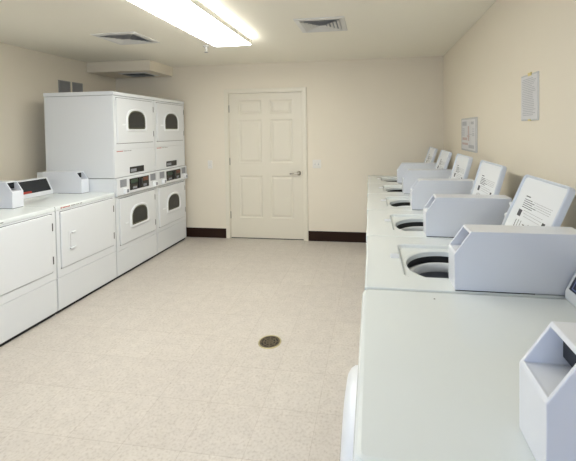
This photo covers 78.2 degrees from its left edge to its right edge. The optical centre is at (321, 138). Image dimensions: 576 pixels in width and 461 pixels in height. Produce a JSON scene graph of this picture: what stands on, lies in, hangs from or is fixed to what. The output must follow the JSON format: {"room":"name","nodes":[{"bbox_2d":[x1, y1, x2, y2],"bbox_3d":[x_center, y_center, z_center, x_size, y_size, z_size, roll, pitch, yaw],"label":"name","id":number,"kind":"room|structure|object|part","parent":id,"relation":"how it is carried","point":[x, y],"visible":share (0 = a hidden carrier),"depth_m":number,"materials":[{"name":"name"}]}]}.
{"room":"laundry","nodes":[
{"label":"laundry","id":0,"kind":"room"},
{"bbox_2d":[0,42,115,180],"bbox_3d":[-3.540,0.287,2.047,0.120,2.450,6.673,-1,1,8],"label":"wall","id":1,"kind":"structure","parent":0,"point":[26,74],"depth_m":3.87,"materials":[{"name":"paint"}]},
{"bbox_2d":[58,80,70,92],"bbox_3d":[-3.157,-0.611,4.328,0.007,0.192,0.170,-1,1,8],"label":"air vent","id":2,"kind":"object","parent":1,"relation":"in","point":[63,86],"visible":0.75,"depth_m":4.32,"materials":[{"name":"grey metal"}]},
{"bbox_2d":[60,81,68,92],"bbox_3d":[-3.160,-0.611,4.329,0.001,0.172,0.150,-1,1,8],"label":"grille","id":3,"kind":"object","parent":2,"relation":"attached to","point":[64,85],"depth_m":4.33,"materials":[{"name":"grey metal"}]},
{"bbox_2d":[72,82,82,91],"bbox_3d":[-3.129,-0.616,4.521,0.007,0.192,0.160,-1,1,8],"label":"air vent","id":4,"kind":"object","parent":1,"relation":"in","point":[76,87],"visible":0.62,"depth_m":4.51,"materials":[{"name":"grey metal"}]},
{"bbox_2d":[0,237,365,460],"bbox_3d":[-1.163,1.539,1.737,4.890,0.100,6.673,-1,1,8],"label":"floor","id":5,"kind":"structure","parent":0,"point":[164,361],"depth_m":2.33,"materials":[{"name":"tile"}]},
{"bbox_2d":[0,180,56,346],"bbox_3d":[-2.619,0.925,2.647,0.780,1.123,0.684,-1,1,8],"label":"dryer","id":6,"kind":"object","parent":5,"relation":"on","point":[28,284],"visible":1,"depth_m":2.71,"materials":[{"name":"white metal"}]},
{"bbox_3d":[-2.259,0.871,2.596,0.014,0.480,0.610,-1,1,8],"label":"door","id":7,"kind":"part","parent":6,"relation":"part of","materials":[{"name":"white metal"}]},
{"bbox_3d":[-2.259,1.318,2.605,0.008,0.270,0.678,-1,1,8],"label":"kick panel","id":8,"kind":"part","parent":6,"relation":"part of","materials":[{"name":"white metal"}]},
{"bbox_3d":[-2.265,0.897,2.595,0.008,0.563,0.678,-1,1,8],"label":"frame","id":9,"kind":"part","parent":6,"relation":"part of","materials":[{"name":"white metal"}]},
{"bbox_2d":[17,171,116,313],"bbox_3d":[-2.521,0.908,3.330,0.780,1.123,0.684,-1,1,8],"label":"dryer","id":10,"kind":"object","parent":5,"relation":"on","point":[85,229],"visible":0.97,"depth_m":3.30,"materials":[{"name":"white metal"}]},
{"bbox_3d":[-2.814,0.470,3.312,0.059,0.116,0.543,-1,1,8],"label":"control panel","id":11,"kind":"part","parent":10,"relation":"part of","materials":[{"name":"black plastic"}]},
{"bbox_3d":[-2.182,0.881,3.080,0.002,0.172,0.068,-1,1,8],"label":"door pull","id":12,"kind":"part","parent":10,"relation":"part of","materials":[{"name":"white plastic"}]},
{"bbox_3d":[-2.167,0.880,3.278,0.008,0.563,0.678,-1,1,8],"label":"frame","id":13,"kind":"part","parent":10,"relation":"part of","materials":[{"name":"white metal"}]},
{"bbox_3d":[-2.161,0.854,3.279,0.014,0.480,0.610,-1,1,8],"label":"door","id":14,"kind":"part","parent":10,"relation":"part of","materials":[{"name":"white metal"}]},
{"bbox_3d":[-2.161,1.301,3.288,0.008,0.270,0.678,-1,1,8],"label":"kick panel","id":15,"kind":"part","parent":10,"relation":"part of","materials":[{"name":"white metal"}]},
{"bbox_2d":[37,91,157,278],"bbox_3d":[-2.496,0.483,4.012,0.968,1.942,0.684,-1,1,8],"label":"dryer","id":16,"kind":"object","parent":5,"relation":"on","point":[108,136],"visible":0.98,"depth_m":3.70,"materials":[{"name":"white metal"}]},
{"bbox_3d":[-2.479,-0.469,3.986,0.811,0.039,0.684,-1,1,8],"label":"panel","id":17,"kind":"part","parent":16,"relation":"part of","materials":[{"name":"white metal"}]},
{"bbox_3d":[-2.082,-0.170,3.936,0.008,0.559,0.678,-1,1,8],"label":"frame","id":18,"kind":"part","parent":16,"relation":"part of","materials":[{"name":"white metal"}]},
{"bbox_3d":[-2.075,0.258,3.946,0.008,0.288,0.678,-1,1,8],"label":"lint panel","id":19,"kind":"part","parent":16,"relation":"part of","materials":[{"name":"white metal"}]},
{"bbox_3d":[-2.075,-0.190,3.940,0.015,0.476,0.610,-1,1,8],"label":"door","id":20,"kind":"part","parent":16,"relation":"part of","materials":[{"name":"white metal"}]},
{"bbox_3d":[-2.069,0.883,3.961,0.008,0.562,0.678,-1,1,8],"label":"frame","id":21,"kind":"part","parent":16,"relation":"part of","materials":[{"name":"white metal"}]},
{"bbox_3d":[-2.063,1.294,3.970,0.008,0.251,0.678,-1,1,8],"label":"kick panel","id":22,"kind":"part","parent":16,"relation":"part of","materials":[{"name":"white metal"}]},
{"bbox_3d":[-2.061,0.869,3.967,0.015,0.490,0.596,-1,1,8],"label":"door","id":23,"kind":"part","parent":16,"relation":"part of","materials":[{"name":"white metal"}]},
{"bbox_3d":[-2.047,0.495,3.957,0.013,0.124,0.327,-1,1,8],"label":"coin panel","id":24,"kind":"part","parent":16,"relation":"part of","materials":[{"name":"black plastic"}]},
{"bbox_2d":[153,97,187,255],"bbox_3d":[-2.399,0.466,4.691,0.968,1.942,0.684,-1,1,8],"label":"dryer","id":25,"kind":"object","parent":5,"relation":"on","point":[168,114],"visible":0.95,"depth_m":4.58,"materials":[{"name":"white metal"}]},
{"bbox_3d":[-2.382,-0.485,4.665,0.811,0.039,0.684,-1,1,8],"label":"panel","id":26,"kind":"part","parent":25,"relation":"part of","materials":[{"name":"white metal"}]},
{"bbox_3d":[-1.985,-0.186,4.615,0.008,0.559,0.678,-1,1,8],"label":"frame","id":27,"kind":"part","parent":25,"relation":"part of","materials":[{"name":"white metal"}]},
{"bbox_3d":[-1.977,0.241,4.625,0.008,0.288,0.678,-1,1,8],"label":"lint panel","id":28,"kind":"part","parent":25,"relation":"part of","materials":[{"name":"white metal"}]},
{"bbox_3d":[-1.978,-0.207,4.619,0.015,0.476,0.610,-1,1,8],"label":"door","id":29,"kind":"part","parent":25,"relation":"part of","materials":[{"name":"white metal"}]},
{"bbox_3d":[-1.971,0.866,4.639,0.008,0.562,0.678,-1,1,8],"label":"frame","id":30,"kind":"part","parent":25,"relation":"part of","materials":[{"name":"white metal"}]},
{"bbox_3d":[-1.966,1.277,4.649,0.008,0.251,0.678,-1,1,8],"label":"kick panel","id":31,"kind":"part","parent":25,"relation":"part of","materials":[{"name":"white metal"}]},
{"bbox_3d":[-1.964,0.853,4.646,0.015,0.490,0.596,-1,1,8],"label":"door","id":32,"kind":"part","parent":25,"relation":"part of","materials":[{"name":"white metal"}]},
{"bbox_3d":[-1.950,0.478,4.636,0.013,0.124,0.327,-1,1,8],"label":"coin panel","id":33,"kind":"part","parent":25,"relation":"part of","materials":[{"name":"black plastic"}]},
{"bbox_2d":[258,335,280,348],"bbox_3d":[-0.372,1.459,2.529,0.166,0.004,0.166,-1,1,8],"label":"floor drain","id":34,"kind":"object","parent":5,"relation":"on","point":[269,341],"visible":1,"depth_m":2.52,"materials":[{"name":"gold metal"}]},
{"bbox_2d":[368,147,437,182],"bbox_3d":[1.000,0.756,4.301,0.860,1.292,0.667,-1,1,8],"label":"washer","id":35,"kind":"object","parent":5,"relation":"on","point":[429,163],"visible":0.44,"depth_m":4.03,"materials":[{"name":"white metal"}]},
{"bbox_3d":[1.278,0.302,4.234,0.030,0.402,0.412,19,4,7],"label":"lid","id":36,"kind":"part","parent":35,"relation":"part of","materials":[{"name":"plastic"}]},
{"bbox_2d":[367,150,451,199],"bbox_3d":[0.910,0.773,3.636,0.860,1.292,0.667,-1,1,8],"label":"washer","id":37,"kind":"object","parent":5,"relation":"on","point":[440,171],"visible":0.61,"depth_m":3.35,"materials":[{"name":"white metal"}]},
{"bbox_3d":[1.198,0.318,3.568,0.030,0.402,0.412,19,4,7],"label":"lid","id":38,"kind":"part","parent":37,"relation":"part of","materials":[{"name":"plastic"}]},
{"bbox_2d":[367,153,474,211],"bbox_3d":[0.821,0.786,2.971,0.860,1.298,0.667,-1,1,8],"label":"washer","id":39,"kind":"object","parent":5,"relation":"on","point":[423,189],"visible":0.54,"depth_m":2.68,"materials":[{"name":"white metal"}]},
{"bbox_3d":[1.121,0.331,2.901,0.030,0.402,0.412,16,4,7],"label":"lid","id":40,"kind":"part","parent":39,"relation":"part of","materials":[{"name":"plastic"}]},
{"bbox_2d":[366,160,511,248],"bbox_3d":[0.732,0.803,2.306,0.860,1.298,0.667,-1,1,8],"label":"washer","id":41,"kind":"object","parent":5,"relation":"on","point":[443,215],"visible":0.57,"depth_m":2.00,"materials":[{"name":"white plastic"}]},
{"bbox_3d":[1.029,0.348,2.237,0.030,0.402,0.412,16,4,7],"label":"lid","id":42,"kind":"part","parent":41,"relation":"part of","materials":[{"name":"plastic"}]},
{"bbox_2d":[340,272,575,460],"bbox_3d":[0.508,0.920,0.954,0.905,1.130,0.723,-1,1,8],"label":"washer","id":43,"kind":"object","parent":5,"relation":"on","point":[436,376],"visible":1,"depth_m":0.81,"materials":[{"name":"white metal"}]},
{"bbox_3d":[0.086,0.925,0.973,0.045,0.510,0.510,-1,1,8],"label":"door","id":44,"kind":"part","parent":43,"relation":"part of","materials":[{"name":"white plastic"}]},
{"bbox_3d":[0.853,0.477,0.951,0.059,0.116,0.558,-1,1,8],"label":"control panel","id":45,"kind":"part","parent":43,"relation":"part of","materials":[{"name":"black plastic"}]},
{"bbox_2d":[365,174,575,298],"bbox_3d":[0.643,0.827,1.642,0.860,1.283,0.667,-1,1,8],"label":"washer","id":46,"kind":"object","parent":5,"relation":"on","point":[529,254],"visible":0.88,"depth_m":1.34,"materials":[{"name":"white metal"}]},
{"bbox_2d":[419,272,448,277],"bbox_3d":[0.578,0.849,1.624,0.444,0.350,0.444,-1,1,8],"label":"basket","id":47,"kind":"object","parent":46,"relation":"on","point":[425,274],"depth_m":1.83,"materials":[{"name":"metal"}]},
{"bbox_3d":[0.925,0.372,1.574,0.030,0.402,0.412,23,4,7],"label":"lid","id":48,"kind":"part","parent":46,"relation":"part of","materials":[{"name":"plastic"}]},
{"bbox_2d":[534,202,552,216],"bbox_3d":[0.937,0.303,1.504,0.001,0.031,0.165,23,4,7],"label":"print","id":49,"kind":"object","parent":46,"relation":"attached to","point":[534,202],"depth_m":1.48},
{"bbox_2d":[0,0,495,66],"bbox_3d":[-1.196,-1.010,1.679,4.890,0.100,6.673,-1,1,8],"label":"ceiling","id":50,"kind":"structure","parent":0,"point":[376,29],"depth_m":3.24,"materials":[{"name":"white paint"}]},
{"bbox_2d":[91,31,159,44],"bbox_3d":[-1.932,-0.984,3.497,0.450,0.017,0.410,-1,1,8],"label":"ceiling vent","id":51,"kind":"object","parent":50,"relation":"in","point":[122,38],"visible":1,"depth_m":3.46,"materials":[{"name":"metal"}]},
{"bbox_2d":[127,0,251,46],"bbox_3d":[-1.053,-0.932,2.298,0.394,0.088,2.435,-1,1,8],"label":"ceiling light","id":52,"kind":"object","parent":50,"relation":"attached to","point":[198,19],"visible":1,"depth_m":2.70,"materials":[{"name":"white plastic"}]},
{"bbox_3d":[-0.860,-0.917,2.271,0.005,0.050,2.435,-1,1,8],"label":"rail","id":53,"kind":"part","parent":52,"relation":"part of","materials":[{"name":"white metal"}]},
{"bbox_2d":[293,16,346,32],"bbox_3d":[0.000,-1.000,3.128,0.430,0.017,0.410,-1,1,8],"label":"ceiling vent","id":54,"kind":"object","parent":50,"relation":"in","point":[336,23],"visible":1,"depth_m":3.09,"materials":[{"name":"metal"}]},
{"bbox_2d":[116,56,443,231],"bbox_3d":[-0.715,0.184,4.950,4.650,2.450,0.120,-1,1,8],"label":"wall","id":55,"kind":"structure","parent":0,"point":[366,117],"depth_m":4.76,"materials":[{"name":"paint"}]},
{"bbox_2d":[86,60,172,77],"bbox_3d":[-2.628,-0.947,4.867,0.908,0.135,0.533,-1,1,8],"label":"soffit","id":56,"kind":"object","parent":55,"relation":"attached to","point":[111,69],"depth_m":4.63,"materials":[{"name":"paint"}]},
{"bbox_2d":[118,72,158,76],"bbox_3d":[-2.515,-0.872,4.846,0.400,0.017,0.300,-1,1,8],"label":"air vent","id":57,"kind":"object","parent":56,"relation":"in","point":[134,74],"visible":1,"depth_m":4.78,"materials":[{"name":"metal"}]},
{"bbox_2d":[186,227,225,237],"bbox_3d":[-2.175,1.357,5.123,1.665,0.136,0.010,-1,1,8],"label":"baseboard","id":58,"kind":"structure","parent":55,"relation":"attached to","point":[190,232],"depth_m":5.05,"materials":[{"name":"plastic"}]},
{"bbox_2d":[208,160,212,168],"bbox_3d":[-1.590,0.372,5.012,0.070,0.116,0.016,-1,1,8],"label":"light switch","id":59,"kind":"object","parent":55,"relation":"attached to","point":[209,161],"visible":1,"depth_m":5.01,"materials":[{"name":"plastic"}]},
{"bbox_2d":[224,87,307,240],"bbox_3d":[-0.771,0.358,4.953,1.182,2.105,0.140,-1,1,8],"label":"trim","id":60,"kind":"structure","parent":55,"relation":"attached to","point":[303,90],"depth_m":4.87,"materials":[{"name":"beige paint"}]},
{"bbox_2d":[229,92,303,238],"bbox_3d":[-0.782,0.385,4.904,1.068,2.028,0.095,-1,1,8],"label":"door","id":61,"kind":"structure","parent":55,"relation":"in","point":[265,129],"depth_m":4.92,"materials":[{"name":"beige paint"}]},
{"bbox_2d":[232,237,303,239],"bbox_3d":[-0.758,1.404,4.995,1.046,0.010,0.105,-1,1,8],"label":"trim","id":62,"kind":"structure","parent":55,"relation":"attached to","point":[232,237],"depth_m":4.94,"materials":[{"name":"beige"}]},
{"bbox_2d":[313,160,320,167],"bbox_3d":[-0.068,0.349,4.793,0.116,0.116,0.016,-1,1,8],"label":"light switch","id":63,"kind":"object","parent":55,"relation":"attached to","point":[316,163],"visible":1,"depth_m":4.79,"materials":[{"name":"plastic"}]},
{"bbox_2d":[308,231,365,242],"bbox_3d":[0.700,1.329,4.710,1.781,0.136,0.010,-1,1,8],"label":"baseboard","id":64,"kind":"structure","parent":55,"relation":"attached to","point":[330,236],"depth_m":4.78,"materials":[{"name":"plastic"}]},
{"bbox_2d":[443,0,575,228],"bbox_3d":[1.181,0.242,1.369,0.120,2.450,6.673,-1,1,8],"label":"wall","id":65,"kind":"structure","parent":0,"point":[483,70],"depth_m":2.23,"materials":[{"name":"paint"}]},
{"bbox_2d":[461,117,477,152],"bbox_3d":[1.392,-0.036,3.336,0.016,0.316,0.512,-1,1,8],"label":"notice","id":66,"kind":"object","parent":65,"relation":"attached to","point":[469,126],"visible":1,"depth_m":3.28,"materials":[{"name":"paper"}]},
{"bbox_2d":[462,126,468,144],"bbox_3d":[1.396,-0.028,3.417,0.001,0.180,0.260,-1,1,8],"label":"print","id":67,"kind":"object","parent":66,"relation":"attached to","point":[465,129],"depth_m":3.43},
{"bbox_2d":[462,121,473,148],"bbox_3d":[1.385,-0.036,3.340,0.001,0.250,0.425,-1,1,8],"label":"print","id":68,"kind":"object","parent":66,"relation":"attached to","point":[467,126],"depth_m":3.34},
{"bbox_2d":[521,71,538,120],"bbox_3d":[1.209,-0.241,2.051,0.010,0.278,0.224,-1,1,8],"label":"notice","id":69,"kind":"object","parent":65,"relation":"attached to","point":[530,82],"visible":1,"depth_m":2.03,"materials":[{"name":"paper"}]}
]}

